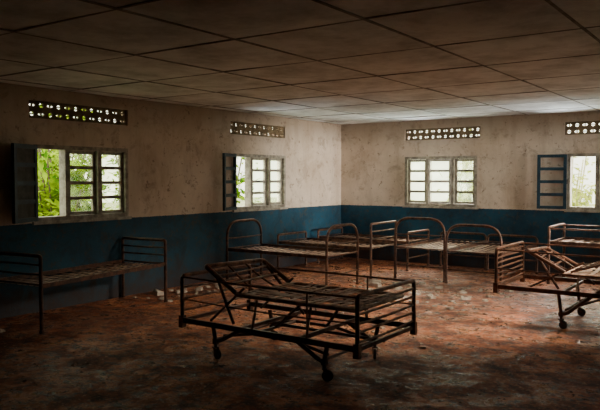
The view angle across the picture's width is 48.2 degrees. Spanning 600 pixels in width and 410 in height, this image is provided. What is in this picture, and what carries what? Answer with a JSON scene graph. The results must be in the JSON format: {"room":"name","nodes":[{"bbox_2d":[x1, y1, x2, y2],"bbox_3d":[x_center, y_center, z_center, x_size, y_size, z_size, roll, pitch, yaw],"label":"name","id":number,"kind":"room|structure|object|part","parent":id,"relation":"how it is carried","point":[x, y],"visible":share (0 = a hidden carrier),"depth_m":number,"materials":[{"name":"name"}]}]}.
{"room":"hospital room","nodes":[
{"label":"hospital room","id":0,"kind":"room"},
{"bbox_2d":[0,82,340,318],"bbox_3d":[-3.108,-0.123,8.176,0.200,2.790,13.750,2,3,35],"label":"wall","id":1,"kind":"structure","parent":0,"point":[175,177],"depth_m":9.62,"materials":[{"name":"paint"}]},
{"bbox_2d":[11,143,131,224],"bbox_3d":[-2.880,-0.258,8.360,0.329,0.955,1.879,1,3,29],"label":"window","id":2,"kind":"structure","parent":1,"relation":"in","point":[24,157],"depth_m":8.33,"materials":[{"name":"beige paint"}]},
{"bbox_3d":[-3.157,-0.249,7.696,0.038,0.900,0.460,0,2,10],"label":"sash","id":3,"kind":"part","parent":2,"relation":"part of","materials":[{"name":"blue paint"}]},
{"bbox_3d":[-3.157,-0.249,7.696,0.004,0.800,0.360,0,2,10],"label":"pane","id":4,"kind":"part","parent":2,"relation":"part of","materials":[{"name":"black glass"}]},
{"bbox_3d":[-2.798,-0.283,8.553,0.038,0.814,0.422,2,3,35],"label":"sash","id":5,"kind":"part","parent":2,"relation":"part of","materials":[{"name":"beige paint"}]},
{"bbox_3d":[-2.528,-0.299,8.935,0.038,0.814,0.382,2,3,35],"label":"sash","id":6,"kind":"part","parent":2,"relation":"part of","materials":[{"name":"beige paint"}]},
{"bbox_2d":[29,100,125,124],"bbox_3d":[-2.792,-1.157,8.486,0.030,0.210,1.470,2,3,35],"label":"air vent","id":7,"kind":"object","parent":1,"relation":"in","point":[97,112],"visible":1,"depth_m":8.43,"materials":[{"name":"concrete"}]},
{"bbox_2d":[222,153,287,211],"bbox_3d":[-0.815,-0.376,11.287,0.283,0.955,1.896,1,3,30],"label":"window","id":8,"kind":"structure","parent":1,"relation":"in","point":[267,204],"depth_m":11.40,"materials":[{"name":"beige paint"}]},
{"bbox_3d":[-1.114,-0.367,10.629,0.038,0.900,0.460,1,2,18],"label":"sash","id":9,"kind":"part","parent":8,"relation":"part of","materials":[{"name":"blue paint"}]},
{"bbox_3d":[-0.724,-0.401,11.481,0.038,0.814,0.422,2,3,35],"label":"sash","id":10,"kind":"part","parent":8,"relation":"part of","materials":[{"name":"beige paint"}]},
{"bbox_3d":[-0.453,-0.416,11.863,0.038,0.814,0.382,2,3,35],"label":"sash","id":11,"kind":"part","parent":8,"relation":"part of","materials":[{"name":"glass"}]},
{"bbox_2d":[231,121,283,137],"bbox_3d":[-0.729,-1.273,11.397,0.030,0.210,1.470,2,3,35],"label":"air vent","id":12,"kind":"object","parent":1,"relation":"in","point":[254,129],"visible":1,"depth_m":11.38,"materials":[{"name":"concrete"}]},
{"bbox_2d":[0,0,599,123],"bbox_3d":[1.062,-1.341,5.049,10.560,0.185,13.950,2,3,35],"label":"ceiling","id":13,"kind":"structure","parent":0,"point":[328,61],"depth_m":5.79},
{"bbox_2d":[0,257,599,409],"bbox_3d":[1.062,1.469,5.162,10.560,0.150,13.950,2,3,35],"label":"floor","id":14,"kind":"structure","parent":0,"point":[257,359],"depth_m":5.98,"materials":[{"name":"brown concrete"}]},
{"bbox_2d":[0,236,167,333],"bbox_3d":[-2.520,0.872,7.942,0.770,0.820,2.048,1,3,27],"label":"bed","id":15,"kind":"object","parent":14,"relation":"on","point":[23,278],"visible":1,"depth_m":7.90,"materials":[{"name":"brown metal"}]},
{"bbox_3d":[-2.982,0.908,7.056,0.770,0.820,0.048,1,3,27],"label":"headboard","id":16,"kind":"part","parent":15,"relation":"part of","materials":[{"name":"brown metal"}]},
{"bbox_3d":[-2.826,0.787,8.098,0.039,0.047,1.970,1,3,27],"label":"rail","id":17,"kind":"part","parent":15,"relation":"part of","materials":[{"name":"brown metal"}]},
{"bbox_3d":[-2.215,0.800,7.780,0.039,0.047,1.970,1,3,27],"label":"rail","id":18,"kind":"part","parent":15,"relation":"part of","materials":[{"name":"brown metal"}]},
{"bbox_3d":[-2.058,0.836,8.829,0.770,0.820,0.048,1,3,27],"label":"footboard","id":19,"kind":"part","parent":15,"relation":"part of","materials":[{"name":"brown metal"}]},
{"bbox_2d":[151,289,163,295],"bbox_3d":[-1.942,1.197,9.232,0.250,0.067,0.185,2,3,35],"label":"fragment","id":20,"kind":"object","parent":14,"relation":"on","point":[156,292],"visible":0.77,"depth_m":9.16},
{"bbox_2d":[194,287,202,290],"bbox_3d":[-1.439,1.196,9.595,0.123,0.039,0.141,2,3,35],"label":"fragment","id":21,"kind":"object","parent":14,"relation":"on","point":[197,288],"visible":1,"depth_m":9.54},
{"bbox_2d":[226,219,358,290],"bbox_3d":[-0.136,0.718,10.272,1.898,0.940,0.900,2,3,35],"label":"bed","id":22,"kind":"object","parent":14,"relation":"on","point":[326,251],"visible":0.92,"depth_m":10.21,"materials":[{"name":"brown metal"}]},
{"bbox_3d":[-0.890,0.697,10.806,0.048,0.940,0.900,2,3,35],"label":"headboard","id":23,"kind":"part","parent":22,"relation":"part of","materials":[{"name":"brown metal"}]},
{"bbox_3d":[-0.372,0.713,9.938,1.820,0.047,0.039,2,3,35],"label":"rail","id":24,"kind":"part","parent":22,"relation":"part of","materials":[{"name":"brown metal"}]},
{"bbox_3d":[0.101,0.686,10.605,1.820,0.047,0.039,2,3,35],"label":"rail","id":25,"kind":"part","parent":22,"relation":"part of","materials":[{"name":"brown metal"}]},
{"bbox_3d":[0.620,0.740,9.738,0.048,0.940,0.900,2,3,35],"label":"footboard","id":26,"kind":"part","parent":22,"relation":"part of","materials":[{"name":"brown metal"}]},
{"bbox_2d":[179,258,416,381],"bbox_3d":[-0.041,0.948,5.929,1.878,0.831,1.008,2,3,35],"label":"hospital bed","id":27,"kind":"object","parent":14,"relation":"on","point":[363,300],"visible":1,"depth_m":5.80,"materials":[{"name":"metal"}]},
{"bbox_3d":[-0.788,0.848,6.454,0.048,0.488,1.008,2,3,35],"label":"headboard","id":28,"kind":"part","parent":27,"relation":"part of","materials":[{"name":"metal"}]},
{"bbox_3d":[-0.472,0.645,6.222,0.395,0.250,0.824,2,3,35],"label":"backrest","id":29,"kind":"part","parent":27,"relation":"part of","materials":[{"name":"metal"}]},
{"bbox_3d":[-0.318,0.870,5.535,1.830,0.417,0.021,2,3,35],"label":"rail","id":30,"kind":"part","parent":27,"relation":"part of","materials":[{"name":"metal"}]},
{"bbox_3d":[-0.041,1.045,5.933,1.854,0.045,0.986,2,3,35],"label":"bed frame","id":31,"kind":"part","parent":27,"relation":"part of","materials":[{"name":"brown metal"}]},
{"bbox_3d":[0.239,0.836,6.321,1.830,0.421,0.031,2,3,35],"label":"rail","id":32,"kind":"part","parent":27,"relation":"part of","materials":[{"name":"metal"}]},
{"bbox_3d":[0.706,0.890,5.397,0.048,0.488,1.008,2,3,35],"label":"footboard","id":33,"kind":"part","parent":27,"relation":"part of","materials":[{"name":"metal"}]},
{"bbox_2d":[1,265,599,409],"bbox_3d":[0.957,1.277,7.889,6.528,0.012,8.730,2,3,35],"label":"crumbs","id":34,"kind":"object","parent":14,"relation":"on","point":[498,343],"visible":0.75,"depth_m":5.93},
{"bbox_2d":[277,220,396,279],"bbox_3d":[0.612,0.693,11.397,1.878,0.900,0.900,2,3,35],"label":"bed","id":35,"kind":"object","parent":14,"relation":"on","point":[308,241],"visible":0.86,"depth_m":11.33,"materials":[{"name":"brown metal"}]},
{"bbox_3d":[-0.135,0.802,11.931,0.048,0.640,0.900,2,3,35],"label":"headboard","id":36,"kind":"part","parent":35,"relation":"part of","materials":[{"name":"brown metal"}]},
{"bbox_3d":[0.375,0.668,11.062,1.800,0.047,0.039,2,3,35],"label":"rail","id":37,"kind":"part","parent":35,"relation":"part of","materials":[{"name":"brown metal"}]},
{"bbox_3d":[0.849,0.641,11.729,1.800,0.047,0.039,2,3,35],"label":"rail","id":38,"kind":"part","parent":35,"relation":"part of","materials":[{"name":"brown metal"}]},
{"bbox_3d":[1.359,0.714,10.869,0.048,0.900,0.900,2,3,35],"label":"footboard","id":39,"kind":"part","parent":35,"relation":"part of","materials":[{"name":"brown metal"}]},
{"bbox_2d":[364,279,380,282],"bbox_3d":[1.128,1.157,10.288,0.255,0.063,0.202,0,2,-1],"label":"fragment","id":40,"kind":"object","parent":14,"relation":"on","point":[369,280],"visible":0.95,"depth_m":10.21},
{"bbox_2d":[317,227,429,270],"bbox_3d":[1.343,0.762,12.415,1.898,0.680,0.900,2,3,35],"label":"bed","id":41,"kind":"object","parent":14,"relation":"on","point":[349,236],"visible":0.86,"depth_m":12.31,"materials":[{"name":"brown metal"}]},
{"bbox_3d":[0.588,0.761,12.950,0.048,0.640,0.900,2,3,35],"label":"headboard","id":42,"kind":"part","parent":41,"relation":"part of","materials":[{"name":"brown metal"}]},
{"bbox_3d":[1.106,0.627,12.075,1.820,0.047,0.039,2,3,35],"label":"rail","id":43,"kind":"part","parent":41,"relation":"part of","materials":[{"name":"brown metal"}]},
{"bbox_3d":[1.579,0.601,12.743,1.820,0.047,0.039,2,3,35],"label":"rail","id":44,"kind":"part","parent":41,"relation":"part of","materials":[{"name":"brown metal"}]},
{"bbox_3d":[2.097,0.784,11.881,0.048,0.680,0.900,2,3,35],"label":"footboard","id":45,"kind":"part","parent":41,"relation":"part of","materials":[{"name":"brown metal"}]},
{"bbox_2d":[370,283,381,286],"bbox_3d":[1.136,1.179,9.929,0.171,0.047,0.124,2,3,35],"label":"fragment","id":46,"kind":"object","parent":14,"relation":"on","point":[371,284],"visible":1,"depth_m":9.88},
{"bbox_2d":[394,217,486,282],"bbox_3d":[2.390,0.655,11.233,0.890,0.990,1.848,2,3,35],"label":"bed","id":47,"kind":"object","parent":14,"relation":"on","point":[424,246],"visible":0.86,"depth_m":10.80,"materials":[{"name":"brown metal"}]},
{"bbox_3d":[2.060,0.652,11.467,0.039,0.047,1.770,2,3,35],"label":"rail","id":48,"kind":"part","parent":47,"relation":"part of","materials":[{"name":"brown metal"}]},
{"bbox_3d":[1.870,0.684,10.499,0.890,0.990,0.048,2,3,35],"label":"headboard","id":49,"kind":"part","parent":47,"relation":"part of","materials":[{"name":"brown metal"}]},
{"bbox_3d":[2.910,0.800,11.974,0.890,0.640,0.048,2,3,35],"label":"footboard","id":50,"kind":"part","parent":47,"relation":"part of","materials":[{"name":"brown metal"}]},
{"bbox_2d":[460,297,470,299],"bbox_3d":[2.183,1.230,8.826,0.145,0.034,0.108,1,2,20],"label":"fragment","id":51,"kind":"object","parent":14,"relation":"on","point":[461,298],"visible":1,"depth_m":8.79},
{"bbox_2d":[444,224,537,283],"bbox_3d":[3.084,0.713,10.658,0.890,0.920,1.848,2,3,35],"label":"bed","id":52,"kind":"object","parent":14,"relation":"on","point":[490,250],"visible":0.83,"depth_m":10.22,"materials":[{"name":"brown metal"}]},
{"bbox_3d":[2.754,0.675,10.890,0.039,0.047,1.770,2,3,35],"label":"rail","id":53,"kind":"part","parent":52,"relation":"part of","materials":[{"name":"brown metal"}]},
{"bbox_3d":[2.564,0.742,9.924,0.890,0.920,0.048,2,3,35],"label":"headboard","id":54,"kind":"part","parent":52,"relation":"part of","materials":[{"name":"brown metal"}]},
{"bbox_3d":[3.604,0.823,11.397,0.890,0.640,0.048,2,3,35],"label":"footboard","id":55,"kind":"part","parent":52,"relation":"part of","materials":[{"name":"brown metal"}]},
{"bbox_3d":[3.414,0.694,10.423,0.039,0.047,1.770,2,3,35],"label":"rail","id":56,"kind":"part","parent":52,"relation":"part of","materials":[{"name":"brown metal"}]},
{"bbox_2d":[493,241,599,328],"bbox_3d":[3.231,0.889,7.287,1.948,0.838,1.008,2,3,35],"label":"hospital bed","id":57,"kind":"object","parent":14,"relation":"on","point":[585,271],"visible":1,"depth_m":7.38,"materials":[{"name":"brown metal"}]},
{"bbox_3d":[2.455,0.702,7.829,0.048,0.508,1.008,2,3,35],"label":"headboard","id":58,"kind":"part","parent":57,"relation":"part of","materials":[{"name":"brown metal"}]},
{"bbox_3d":[2.955,0.726,6.890,1.901,0.437,0.048,2,3,35],"label":"rail","id":59,"kind":"part","parent":57,"relation":"part of","materials":[{"name":"brown metal"}]},
{"bbox_3d":[3.231,0.911,7.288,1.924,0.045,0.986,2,3,35],"label":"bed frame","id":60,"kind":"part","parent":57,"relation":"part of","materials":[{"name":"brown metal"}]},
{"bbox_3d":[2.853,0.602,7.543,0.435,0.250,0.668,2,3,35],"label":"backrest","id":61,"kind":"part","parent":57,"relation":"part of","materials":[{"name":"brown metal"}]},
{"bbox_3d":[3.508,0.694,7.671,1.900,0.437,0.022,2,3,35],"label":"rail","id":62,"kind":"part","parent":57,"relation":"part of","materials":[{"name":"brown metal"}]},
{"bbox_2d":[547,223,599,283],"bbox_3d":[4.793,0.762,9.940,1.948,0.880,0.950,2,3,35],"label":"bed","id":63,"kind":"object","parent":14,"relation":"on","point":[578,240],"visible":0.98,"depth_m":10.13,"materials":[{"name":"brown metal"}]},
{"bbox_3d":[4.017,0.740,10.488,0.048,0.880,0.950,2,3,35],"label":"headboard","id":64,"kind":"part","parent":63,"relation":"part of","materials":[{"name":"brown metal"}]},
{"bbox_3d":[4.532,0.377,9.557,1.900,0.028,0.028,2,3,35],"label":"rail","id":65,"kind":"part","parent":63,"relation":"part of","materials":[{"name":"brown metal"}]},
{"bbox_3d":[4.542,0.588,9.578,1.870,0.047,0.039,2,3,35],"label":"rail","id":66,"kind":"part","parent":63,"relation":"part of","materials":[{"name":"brown metal"}]},
{"bbox_3d":[5.053,0.347,10.290,1.900,0.028,0.028,2,3,35],"label":"rail","id":67,"kind":"part","parent":63,"relation":"part of","materials":[{"name":"brown metal"}]},
{"bbox_3d":[5.044,0.559,10.286,1.870,0.047,0.039,2,3,35],"label":"rail","id":68,"kind":"part","parent":63,"relation":"part of","materials":[{"name":"brown metal"}]},
{"bbox_2d":[341,111,599,273],"bbox_3d":[5.035,-0.225,10.710,10.160,2.790,0.200,2,3,35],"label":"wall","id":69,"kind":"structure","parent":0,"point":[373,155],"depth_m":11.86,"materials":[{"name":"paint"}]},
{"bbox_2d":[402,156,477,208],"bbox_3d":[2.550,-0.416,12.299,1.480,0.955,0.328,2,3,35],"label":"window","id":70,"kind":"structure","parent":69,"relation":"in","point":[453,203],"depth_m":12.23,"materials":[{"name":"beige paint"}]},
{"bbox_3d":[2.227,-0.448,12.652,0.377,0.814,0.038,2,3,35],"label":"sash","id":71,"kind":"part","parent":70,"relation":"part of","materials":[{"name":"glass"}]},
{"bbox_3d":[2.547,-0.432,12.241,0.422,0.814,0.038,0,2,7],"label":"sash","id":72,"kind":"part","parent":70,"relation":"part of","materials":[{"name":"beige paint"}]},
{"bbox_3d":[2.989,-0.426,12.113,0.382,0.814,0.038,2,3,35],"label":"sash","id":73,"kind":"part","parent":70,"relation":"part of","materials":[{"name":"beige paint"}]},
{"bbox_2d":[406,126,479,140],"bbox_3d":[2.615,-1.310,12.313,1.470,0.210,0.030,2,3,35],"label":"air vent","id":74,"kind":"object","parent":69,"relation":"in","point":[474,132],"visible":1,"depth_m":12.29,"materials":[{"name":"concrete"}]},
{"bbox_2d":[537,153,599,212],"bbox_3d":[4.822,-0.355,10.780,1.907,0.955,0.230,1,3,33],"label":"window","id":75,"kind":"structure","parent":69,"relation":"in","point":[568,158],"depth_m":11.01,"materials":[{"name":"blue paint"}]},
{"bbox_3d":[4.173,-0.386,11.104,0.460,0.900,0.038,1,3,27],"label":"sash","id":76,"kind":"part","parent":75,"relation":"part of","materials":[{"name":"blue paint"}]},
{"bbox_2d":[565,121,599,134],"bbox_3d":[4.982,-1.243,10.638,1.470,0.210,0.030,2,3,35],"label":"air vent","id":77,"kind":"object","parent":69,"relation":"in","point":[589,127],"visible":1,"depth_m":10.90,"materials":[{"name":"concrete"}]},
{"label":"outside","id":78,"kind":"structure","parent":0,"visible":0},
{"bbox_2d":[81,197,594,209],"bbox_3d":[4.587,1.241,15.193,70.000,0.100,70.000,2,3,35],"label":"ground","id":79,"kind":"structure","parent":78,"point":[273,199],"depth_m":47.50,"materials":[{"name":"green plant"}]},
{"bbox_2d":[32,104,91,215],"bbox_3d":[-6.406,-1.008,17.439,2.687,4.223,2.463,0,2,-4],"label":"shrub","id":80,"kind":"object","parent":79,"relation":"on","point":[75,155],"visible":0.03,"depth_m":17.21,"materials":[{"name":"green plant"}]},
{"bbox_2d":[37,107,107,216],"bbox_3d":[-3.958,-0.385,11.472,2.052,3.455,2.191,1,2,23],"label":"shrub","id":81,"kind":"object","parent":79,"relation":"on","point":[49,200],"visible":0.23,"depth_m":11.08,"materials":[{"name":"green plant"}]},
{"bbox_2d":[37,149,117,210],"bbox_3d":[-4.833,-0.237,14.351,1.870,2.931,2.167,2,3,43],"label":"shrub","id":82,"kind":"object","parent":79,"relation":"on","point":[104,187],"visible":0.06,"depth_m":14.31,"materials":[{"name":"green plant"}]},
{"bbox_2d":[103,155,118,209],"bbox_3d":[-4.973,-1.012,21.427,2.479,3.913,2.706,2,3,34],"label":"shrub","id":83,"kind":"object","parent":79,"relation":"on","point":[112,159],"visible":0.02,"depth_m":20.97,"materials":[{"name":"green plant"}]},
{"bbox_2d":[237,157,262,204],"bbox_3d":[-1.863,-0.154,16.116,1.939,2.623,1.673,1,2,21],"label":"shrub","id":84,"kind":"object","parent":79,"relation":"on","point":[240,181],"visible":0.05,"depth_m":15.89,"materials":[{"name":"green plant"}]},
{"bbox_2d":[437,129,472,201],"bbox_3d":[5.246,-0.980,20.014,2.398,3.959,2.203,0,2,-6],"label":"shrub","id":85,"kind":"object","parent":79,"relation":"on","point":[464,197],"visible":0.21,"depth_m":19.89,"materials":[{"name":"green plant"}]},
{"bbox_2d":[572,131,594,206],"bbox_3d":[6.035,-0.236,14.932,1.602,2.879,1.744,0,2,1],"label":"shrub","id":86,"kind":"object","parent":79,"relation":"on","point":[577,194],"visible":0.15,"depth_m":14.60,"materials":[{"name":"green plant"}]}
]}

